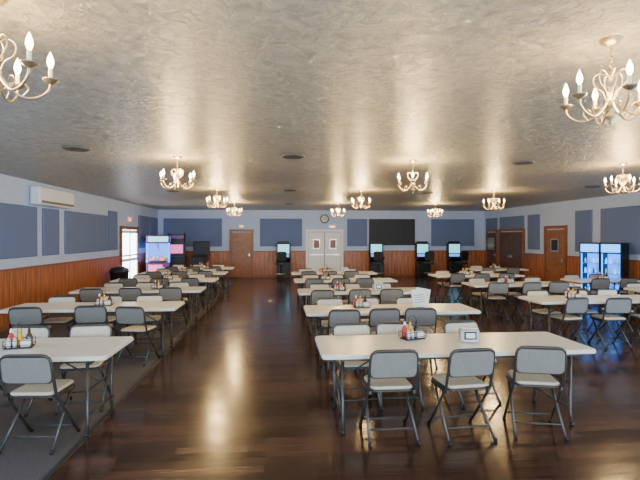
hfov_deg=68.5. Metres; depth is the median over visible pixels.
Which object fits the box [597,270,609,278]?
condiment caddy
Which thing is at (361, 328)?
folding chair
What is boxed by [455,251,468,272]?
bar stool
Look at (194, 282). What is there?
folding chair
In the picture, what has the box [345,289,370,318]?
folding chair
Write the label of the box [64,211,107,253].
acoustic panel
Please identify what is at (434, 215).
chandelier
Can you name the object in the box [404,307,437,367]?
folding chair
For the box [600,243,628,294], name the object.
cooler
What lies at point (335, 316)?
folding chair
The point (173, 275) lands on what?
folding chair
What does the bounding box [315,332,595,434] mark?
folding table
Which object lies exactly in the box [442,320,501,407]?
folding chair
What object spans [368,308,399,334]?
folding chair
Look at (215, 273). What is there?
folding table
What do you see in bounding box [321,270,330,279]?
condiment caddy
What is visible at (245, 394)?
floor
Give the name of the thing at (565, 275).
folding chair
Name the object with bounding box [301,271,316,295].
folding chair
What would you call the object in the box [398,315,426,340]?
condiment caddy
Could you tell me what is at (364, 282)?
folding chair
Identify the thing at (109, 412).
trim
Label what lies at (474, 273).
baseboard
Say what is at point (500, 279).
folding chair
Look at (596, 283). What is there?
folding chair
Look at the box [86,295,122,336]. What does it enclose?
folding chair
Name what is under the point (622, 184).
chandelier
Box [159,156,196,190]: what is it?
chandelier
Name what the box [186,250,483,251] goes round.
trim
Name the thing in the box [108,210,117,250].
acoustic panel
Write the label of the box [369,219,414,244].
television
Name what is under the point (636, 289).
folding table
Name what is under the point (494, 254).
door
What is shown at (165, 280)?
folding chair
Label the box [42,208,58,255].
acoustic panel
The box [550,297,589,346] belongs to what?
folding chair
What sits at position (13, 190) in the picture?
wall
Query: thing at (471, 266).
folding chair
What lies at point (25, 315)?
folding chair
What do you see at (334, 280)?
folding chair
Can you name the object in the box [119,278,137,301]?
folding chair
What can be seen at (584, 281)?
folding table
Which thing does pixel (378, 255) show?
bar stool
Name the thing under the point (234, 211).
chandelier
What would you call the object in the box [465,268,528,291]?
folding table
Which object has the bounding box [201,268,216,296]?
folding chair
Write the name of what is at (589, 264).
cooler
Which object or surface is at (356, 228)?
acoustic panel
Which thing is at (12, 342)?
condiment caddy
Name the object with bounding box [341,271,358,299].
folding chair
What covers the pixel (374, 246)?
kiosk
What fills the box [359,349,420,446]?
folding chair
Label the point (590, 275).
folding chair
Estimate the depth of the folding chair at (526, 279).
11.36 m
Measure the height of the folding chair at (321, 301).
0.840 m
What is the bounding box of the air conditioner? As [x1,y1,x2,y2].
[30,186,73,208]
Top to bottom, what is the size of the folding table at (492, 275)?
0.749 m
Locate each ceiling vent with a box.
[61,145,90,151]
[281,154,304,158]
[283,189,296,191]
[511,160,534,164]
[584,185,600,187]
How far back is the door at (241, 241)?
20.92 m
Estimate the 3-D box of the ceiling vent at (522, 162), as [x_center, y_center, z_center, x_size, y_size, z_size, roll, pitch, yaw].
[3.245,-1.229,7.510,0.360,0.040,0.360,0,0,-5]
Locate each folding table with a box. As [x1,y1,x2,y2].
[0,301,184,356]
[0,336,132,436]
[69,286,205,327]
[109,278,218,309]
[139,271,227,298]
[158,267,234,289]
[291,271,376,298]
[294,278,397,311]
[297,288,415,331]
[304,303,480,365]
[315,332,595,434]
[428,273,524,302]
[461,281,582,318]
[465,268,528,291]
[518,295,639,332]
[560,278,639,309]
[623,287,639,323]
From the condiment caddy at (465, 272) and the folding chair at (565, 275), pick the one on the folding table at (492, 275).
the condiment caddy at (465, 272)
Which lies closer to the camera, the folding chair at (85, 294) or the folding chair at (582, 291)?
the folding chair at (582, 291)
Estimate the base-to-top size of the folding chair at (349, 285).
0.840 m
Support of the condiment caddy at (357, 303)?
on the folding table at (446, 309)
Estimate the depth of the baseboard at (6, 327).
9.07 m
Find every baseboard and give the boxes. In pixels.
[0,301,79,331]
[223,273,475,276]
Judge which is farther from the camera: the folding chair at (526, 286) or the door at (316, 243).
the door at (316, 243)
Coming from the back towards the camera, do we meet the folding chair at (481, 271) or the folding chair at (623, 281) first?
the folding chair at (481, 271)
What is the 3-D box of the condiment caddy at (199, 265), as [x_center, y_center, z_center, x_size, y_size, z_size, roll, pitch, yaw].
[-4.037,0.829,16.110,0.246,0.242,0.158,0,0,-22]
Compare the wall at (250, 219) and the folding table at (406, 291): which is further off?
the wall at (250, 219)
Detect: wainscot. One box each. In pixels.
[0,254,145,326]
[186,251,483,274]
[484,251,639,287]
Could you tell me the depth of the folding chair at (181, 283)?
10.15 m
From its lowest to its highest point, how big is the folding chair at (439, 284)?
0.840 m
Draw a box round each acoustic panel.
[0,202,37,258]
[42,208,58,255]
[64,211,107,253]
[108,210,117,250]
[138,215,148,247]
[149,217,157,234]
[164,218,221,245]
[260,219,301,245]
[347,219,366,245]
[431,219,473,245]
[486,218,497,229]
[499,215,523,228]
[527,214,539,249]
[575,210,591,251]
[600,205,639,254]
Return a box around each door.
[119,226,138,277]
[229,229,253,277]
[306,229,342,271]
[486,229,497,266]
[498,228,524,281]
[544,225,567,280]
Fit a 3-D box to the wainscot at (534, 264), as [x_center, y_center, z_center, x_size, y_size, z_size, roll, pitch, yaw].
[8.744,1.121,9.914,0.020,1.030,24.180,0,0,-5]
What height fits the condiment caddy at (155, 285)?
0.242 m
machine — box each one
[146,235,169,271]
[190,241,209,266]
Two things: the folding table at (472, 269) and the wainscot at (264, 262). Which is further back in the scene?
the wainscot at (264, 262)
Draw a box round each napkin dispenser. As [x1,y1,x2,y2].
[374,282,383,289]
[458,326,478,342]
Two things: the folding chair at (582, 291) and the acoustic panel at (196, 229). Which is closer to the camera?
the folding chair at (582, 291)
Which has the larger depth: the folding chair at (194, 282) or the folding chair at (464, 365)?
the folding chair at (194, 282)
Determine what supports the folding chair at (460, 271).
on the floor at (245, 394)
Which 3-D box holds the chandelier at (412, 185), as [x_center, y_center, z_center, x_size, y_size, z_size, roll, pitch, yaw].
[1.452,-0.988,7.352,0.567,0.520,0.562,0,0,-5]
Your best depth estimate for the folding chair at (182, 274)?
13.41 m
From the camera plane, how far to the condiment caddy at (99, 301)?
7.22 m
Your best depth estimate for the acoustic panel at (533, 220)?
17.57 m
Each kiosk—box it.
[276,241,290,277]
[369,241,384,276]
[415,241,430,276]
[446,241,462,273]
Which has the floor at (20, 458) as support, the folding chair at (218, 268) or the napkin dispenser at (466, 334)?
the folding chair at (218, 268)
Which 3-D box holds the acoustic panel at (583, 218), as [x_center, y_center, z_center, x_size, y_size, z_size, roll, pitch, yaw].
[8.293,-0.281,14.794,0.050,1.310,0.800,0,0,-5]
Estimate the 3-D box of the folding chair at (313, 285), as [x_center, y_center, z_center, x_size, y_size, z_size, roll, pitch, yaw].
[-0.011,1.327,9.616,0.462,0.840,0.492,0,0,2]
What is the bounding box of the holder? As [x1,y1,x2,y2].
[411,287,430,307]
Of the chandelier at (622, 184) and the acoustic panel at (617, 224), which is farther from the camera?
the acoustic panel at (617, 224)
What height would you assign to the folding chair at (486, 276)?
0.840 m
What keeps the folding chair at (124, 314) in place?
on the floor at (20, 458)
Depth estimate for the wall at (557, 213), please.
15.60 m
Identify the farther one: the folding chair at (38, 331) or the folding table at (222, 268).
the folding table at (222, 268)
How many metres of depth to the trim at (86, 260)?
11.13 m
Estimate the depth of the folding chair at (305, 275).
12.15 m
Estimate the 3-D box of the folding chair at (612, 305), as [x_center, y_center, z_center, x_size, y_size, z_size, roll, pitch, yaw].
[4.780,1.339,7.751,0.462,0.840,0.492,0,0,-3]
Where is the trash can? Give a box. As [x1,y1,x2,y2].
[109,266,128,280]
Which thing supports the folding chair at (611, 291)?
on the floor at (245, 394)
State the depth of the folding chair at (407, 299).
7.61 m
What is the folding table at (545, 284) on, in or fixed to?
on the floor at (245, 394)
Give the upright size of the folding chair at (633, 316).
0.840 m
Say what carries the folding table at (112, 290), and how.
on the floor at (20, 458)
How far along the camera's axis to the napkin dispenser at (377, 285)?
9.28 m
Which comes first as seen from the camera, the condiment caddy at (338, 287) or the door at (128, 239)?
the condiment caddy at (338, 287)
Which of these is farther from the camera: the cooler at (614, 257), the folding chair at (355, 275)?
the cooler at (614, 257)
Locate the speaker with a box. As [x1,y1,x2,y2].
[486,237,495,266]
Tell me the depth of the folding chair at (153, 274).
13.29 m
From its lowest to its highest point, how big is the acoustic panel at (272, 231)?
1.240 m
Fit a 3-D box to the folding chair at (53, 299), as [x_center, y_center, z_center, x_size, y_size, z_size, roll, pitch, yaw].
[-4.207,1.340,7.535,0.462,0.840,0.492,0,0,-10]
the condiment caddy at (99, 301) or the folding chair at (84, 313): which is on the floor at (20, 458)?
the folding chair at (84, 313)
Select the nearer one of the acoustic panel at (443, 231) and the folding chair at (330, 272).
the folding chair at (330, 272)
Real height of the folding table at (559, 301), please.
0.749 m
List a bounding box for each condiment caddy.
[2,322,35,349]
[94,290,113,305]
[151,278,165,288]
[162,271,172,278]
[198,261,205,267]
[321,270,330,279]
[333,278,346,290]
[352,291,370,307]
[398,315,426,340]
[462,266,470,274]
[504,273,513,283]
[565,284,582,298]
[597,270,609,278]
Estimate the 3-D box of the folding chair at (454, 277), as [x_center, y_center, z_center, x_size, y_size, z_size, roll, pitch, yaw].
[3.631,1.306,12.791,0.462,0.840,0.492,0,0,-14]
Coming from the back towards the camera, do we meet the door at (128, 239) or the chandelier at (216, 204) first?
the door at (128, 239)
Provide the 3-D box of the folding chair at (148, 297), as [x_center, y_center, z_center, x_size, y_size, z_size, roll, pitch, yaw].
[-2.818,1.339,7.709,0.462,0.840,0.492,0,0,-13]
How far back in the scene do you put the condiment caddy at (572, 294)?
8.05 m
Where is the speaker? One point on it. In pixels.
(490, 241)
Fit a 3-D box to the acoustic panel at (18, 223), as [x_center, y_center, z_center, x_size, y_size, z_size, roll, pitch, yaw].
[-6.076,-0.175,9.306,0.050,1.070,1.820,0,0,-5]
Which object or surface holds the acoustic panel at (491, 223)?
attached to the wall at (557, 213)
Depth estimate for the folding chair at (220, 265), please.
16.77 m
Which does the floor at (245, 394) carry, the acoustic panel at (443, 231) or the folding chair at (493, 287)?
the folding chair at (493, 287)
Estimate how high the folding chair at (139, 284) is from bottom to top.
0.840 m
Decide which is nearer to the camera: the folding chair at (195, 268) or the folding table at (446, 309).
the folding table at (446, 309)
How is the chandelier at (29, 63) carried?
hanging from the ceiling
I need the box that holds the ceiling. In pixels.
[0,0,639,210]
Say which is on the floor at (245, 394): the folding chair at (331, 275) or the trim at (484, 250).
the folding chair at (331, 275)
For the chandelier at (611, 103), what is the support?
hanging from the ceiling
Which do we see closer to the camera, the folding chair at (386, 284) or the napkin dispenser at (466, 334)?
the napkin dispenser at (466, 334)
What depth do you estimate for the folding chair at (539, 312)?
8.51 m
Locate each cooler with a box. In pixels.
[579,242,599,294]
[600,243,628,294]
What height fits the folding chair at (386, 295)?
0.840 m
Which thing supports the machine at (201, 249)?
on the floor at (20, 458)
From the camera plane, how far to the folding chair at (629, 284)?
9.98 m
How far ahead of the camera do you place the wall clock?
21.26 m
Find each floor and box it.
[0,277,238,479]
[48,276,639,479]
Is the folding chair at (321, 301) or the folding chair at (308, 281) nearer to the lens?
the folding chair at (321, 301)
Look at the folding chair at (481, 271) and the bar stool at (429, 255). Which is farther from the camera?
the bar stool at (429, 255)
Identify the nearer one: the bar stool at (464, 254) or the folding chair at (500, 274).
the folding chair at (500, 274)
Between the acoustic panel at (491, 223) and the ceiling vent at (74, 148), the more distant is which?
the acoustic panel at (491, 223)
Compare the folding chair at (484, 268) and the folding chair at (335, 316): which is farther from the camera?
the folding chair at (484, 268)
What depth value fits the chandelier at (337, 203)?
16.51 m
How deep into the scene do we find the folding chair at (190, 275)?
12.37 m
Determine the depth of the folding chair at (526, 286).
10.15 m
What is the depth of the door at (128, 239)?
16.55 m
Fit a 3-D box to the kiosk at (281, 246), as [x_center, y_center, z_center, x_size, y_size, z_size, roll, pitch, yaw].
[-1.614,0.866,20.788,0.620,1.600,0.573,0,0,-5]
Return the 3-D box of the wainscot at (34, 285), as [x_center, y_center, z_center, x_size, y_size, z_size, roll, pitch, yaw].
[-6.027,1.129,8.596,0.020,1.030,24.180,0,0,-5]
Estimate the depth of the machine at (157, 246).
17.88 m
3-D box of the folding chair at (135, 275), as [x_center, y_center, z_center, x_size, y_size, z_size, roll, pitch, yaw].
[-4.607,1.311,12.017,0.462,0.840,0.492,0,0,-8]
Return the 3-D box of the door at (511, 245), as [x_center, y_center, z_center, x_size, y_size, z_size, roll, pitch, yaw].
[7.856,0.605,19.379,0.115,2.140,2.100,0,0,-5]
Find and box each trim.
[0,253,145,272]
[42,277,239,479]
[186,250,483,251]
[484,250,639,261]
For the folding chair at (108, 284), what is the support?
on the floor at (20, 458)
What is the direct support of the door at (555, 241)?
in the wall at (557, 213)
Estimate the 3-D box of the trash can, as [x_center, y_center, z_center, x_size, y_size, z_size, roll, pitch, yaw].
[-6.155,1.257,14.418,0.561,0.900,0.570,0,0,25]
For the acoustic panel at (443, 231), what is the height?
1.240 m
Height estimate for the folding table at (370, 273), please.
0.749 m
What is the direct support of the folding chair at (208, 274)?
on the floor at (20, 458)
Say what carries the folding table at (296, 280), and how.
on the floor at (245, 394)
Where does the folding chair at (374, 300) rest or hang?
on the floor at (245, 394)
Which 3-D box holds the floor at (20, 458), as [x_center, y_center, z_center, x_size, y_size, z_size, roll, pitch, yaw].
[-4.280,1.793,8.766,3.530,0.100,24.200,0,0,-5]
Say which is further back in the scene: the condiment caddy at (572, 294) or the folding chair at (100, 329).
the condiment caddy at (572, 294)
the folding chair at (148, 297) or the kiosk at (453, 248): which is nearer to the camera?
the folding chair at (148, 297)
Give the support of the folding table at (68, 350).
on the floor at (20, 458)
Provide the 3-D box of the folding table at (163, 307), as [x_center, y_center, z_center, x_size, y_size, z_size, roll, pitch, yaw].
[-3.426,1.383,7.233,2.500,0.749,0.800,0,0,-5]
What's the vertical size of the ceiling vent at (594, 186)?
0.040 m
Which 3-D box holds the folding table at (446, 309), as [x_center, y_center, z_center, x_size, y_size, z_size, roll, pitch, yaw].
[1.025,1.384,6.978,2.500,0.749,0.800,0,0,-5]
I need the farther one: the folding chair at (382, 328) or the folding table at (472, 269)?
the folding table at (472, 269)
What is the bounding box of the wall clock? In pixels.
[320,214,328,222]
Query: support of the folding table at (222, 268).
on the floor at (20, 458)
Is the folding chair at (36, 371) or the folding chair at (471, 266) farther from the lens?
the folding chair at (471, 266)
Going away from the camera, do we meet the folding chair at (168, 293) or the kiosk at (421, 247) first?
the folding chair at (168, 293)
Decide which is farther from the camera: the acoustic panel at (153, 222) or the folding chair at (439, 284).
the acoustic panel at (153, 222)
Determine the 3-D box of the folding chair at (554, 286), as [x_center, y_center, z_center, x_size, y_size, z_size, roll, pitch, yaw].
[5.235,1.321,10.503,0.462,0.840,0.492,0,0,2]
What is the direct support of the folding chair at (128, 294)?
on the floor at (20, 458)
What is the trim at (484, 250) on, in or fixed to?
attached to the wall at (557, 213)
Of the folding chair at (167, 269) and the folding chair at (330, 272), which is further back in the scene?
the folding chair at (167, 269)
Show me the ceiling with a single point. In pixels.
(465, 90)
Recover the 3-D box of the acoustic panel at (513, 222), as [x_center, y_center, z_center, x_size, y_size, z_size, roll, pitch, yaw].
[7.884,-0.705,19.373,0.050,0.520,2.000,0,0,-5]
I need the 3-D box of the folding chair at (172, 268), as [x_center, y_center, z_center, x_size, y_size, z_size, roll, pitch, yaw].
[-4.933,1.287,15.702,0.462,0.840,0.492,0,0,-9]
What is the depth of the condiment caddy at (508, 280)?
10.64 m
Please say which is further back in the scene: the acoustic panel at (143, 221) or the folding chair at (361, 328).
the acoustic panel at (143, 221)
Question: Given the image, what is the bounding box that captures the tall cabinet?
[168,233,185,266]
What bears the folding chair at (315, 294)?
on the floor at (245, 394)
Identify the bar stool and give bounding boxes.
[275,252,286,279]
[373,251,383,277]
[423,251,434,278]
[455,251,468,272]
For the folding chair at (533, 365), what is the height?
0.840 m
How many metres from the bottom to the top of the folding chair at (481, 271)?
0.840 m
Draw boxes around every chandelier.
[0,0,58,102]
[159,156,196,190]
[206,188,227,207]
[226,202,242,216]
[331,203,344,216]
[350,189,370,209]
[396,160,428,192]
[427,203,442,216]
[483,191,505,209]
[559,35,639,124]
[602,163,639,194]
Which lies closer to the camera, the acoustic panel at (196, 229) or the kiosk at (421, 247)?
the acoustic panel at (196, 229)
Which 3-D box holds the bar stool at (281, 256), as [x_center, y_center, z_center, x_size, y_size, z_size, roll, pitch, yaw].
[-1.643,1.078,19.772,0.440,1.189,0.476,0,0,-15]
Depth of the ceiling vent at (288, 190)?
11.86 m
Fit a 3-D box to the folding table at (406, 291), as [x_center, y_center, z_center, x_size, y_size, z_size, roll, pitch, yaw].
[0.816,1.369,9.318,2.500,0.749,0.800,0,0,-5]
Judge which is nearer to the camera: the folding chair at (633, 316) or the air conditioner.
the folding chair at (633, 316)
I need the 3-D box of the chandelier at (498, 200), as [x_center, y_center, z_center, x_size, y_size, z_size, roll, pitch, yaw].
[4.529,-1.019,12.245,0.567,0.520,0.562,0,0,-25]
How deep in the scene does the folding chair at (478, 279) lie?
11.12 m
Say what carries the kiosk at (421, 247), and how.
on the floor at (245, 394)
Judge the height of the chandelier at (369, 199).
0.520 m
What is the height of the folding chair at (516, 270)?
0.840 m
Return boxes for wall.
[0,174,157,269]
[158,210,483,250]
[484,192,639,259]
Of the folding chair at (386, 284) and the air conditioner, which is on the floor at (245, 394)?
the folding chair at (386, 284)
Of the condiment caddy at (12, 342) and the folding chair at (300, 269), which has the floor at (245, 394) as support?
the folding chair at (300, 269)
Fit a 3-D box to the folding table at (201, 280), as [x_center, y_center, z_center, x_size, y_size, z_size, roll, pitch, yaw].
[-3.826,1.354,11.715,2.500,0.749,0.800,0,0,-5]
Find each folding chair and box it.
[0,325,52,416]
[0,354,79,454]
[8,307,52,330]
[40,295,76,332]
[54,323,113,414]
[74,305,115,354]
[79,288,110,323]
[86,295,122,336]
[104,282,123,324]
[114,306,159,365]
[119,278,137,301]
[119,287,148,329]
[130,274,149,301]
[131,294,162,350]
[132,282,154,323]
[146,271,161,277]
[150,278,168,286]
[156,268,169,271]
[158,287,187,329]
[163,274,178,277]
[164,266,177,271]
[165,281,189,322]
[172,271,186,295]
[180,278,204,312]
[187,266,200,284]
[187,274,205,305]
[197,271,215,299]
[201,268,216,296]
[208,266,224,290]
[212,264,224,286]
[298,268,312,296]
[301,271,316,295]
[302,274,318,306]
[303,278,323,313]
[307,283,329,326]
[309,290,333,334]
[315,298,342,349]
[323,271,337,297]
[324,309,361,371]
[327,274,345,299]
[331,322,382,412]
[332,278,349,287]
[339,283,361,318]
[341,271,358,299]
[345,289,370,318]
[352,297,378,326]
[354,274,369,277]
[355,278,373,296]
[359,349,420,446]
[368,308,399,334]
[371,282,395,303]
[374,322,423,408]
[379,289,402,318]
[396,296,428,326]
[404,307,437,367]
[427,348,497,445]
[434,270,454,300]
[441,273,465,303]
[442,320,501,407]
[458,270,478,300]
[467,273,489,303]
[468,277,495,315]
[470,265,482,289]
[477,267,495,291]
[479,270,500,297]
[482,282,508,320]
[492,273,514,303]
[496,277,524,314]
[502,345,568,441]
[506,267,519,292]
[511,282,541,320]
[523,277,550,310]
[526,290,562,336]
[542,281,568,315]
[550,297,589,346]
[562,289,600,339]
[563,274,590,307]
[587,278,609,309]
[587,297,632,349]
[589,274,610,305]
[596,288,636,337]
[616,277,637,311]
[626,282,639,313]
[628,314,639,341]

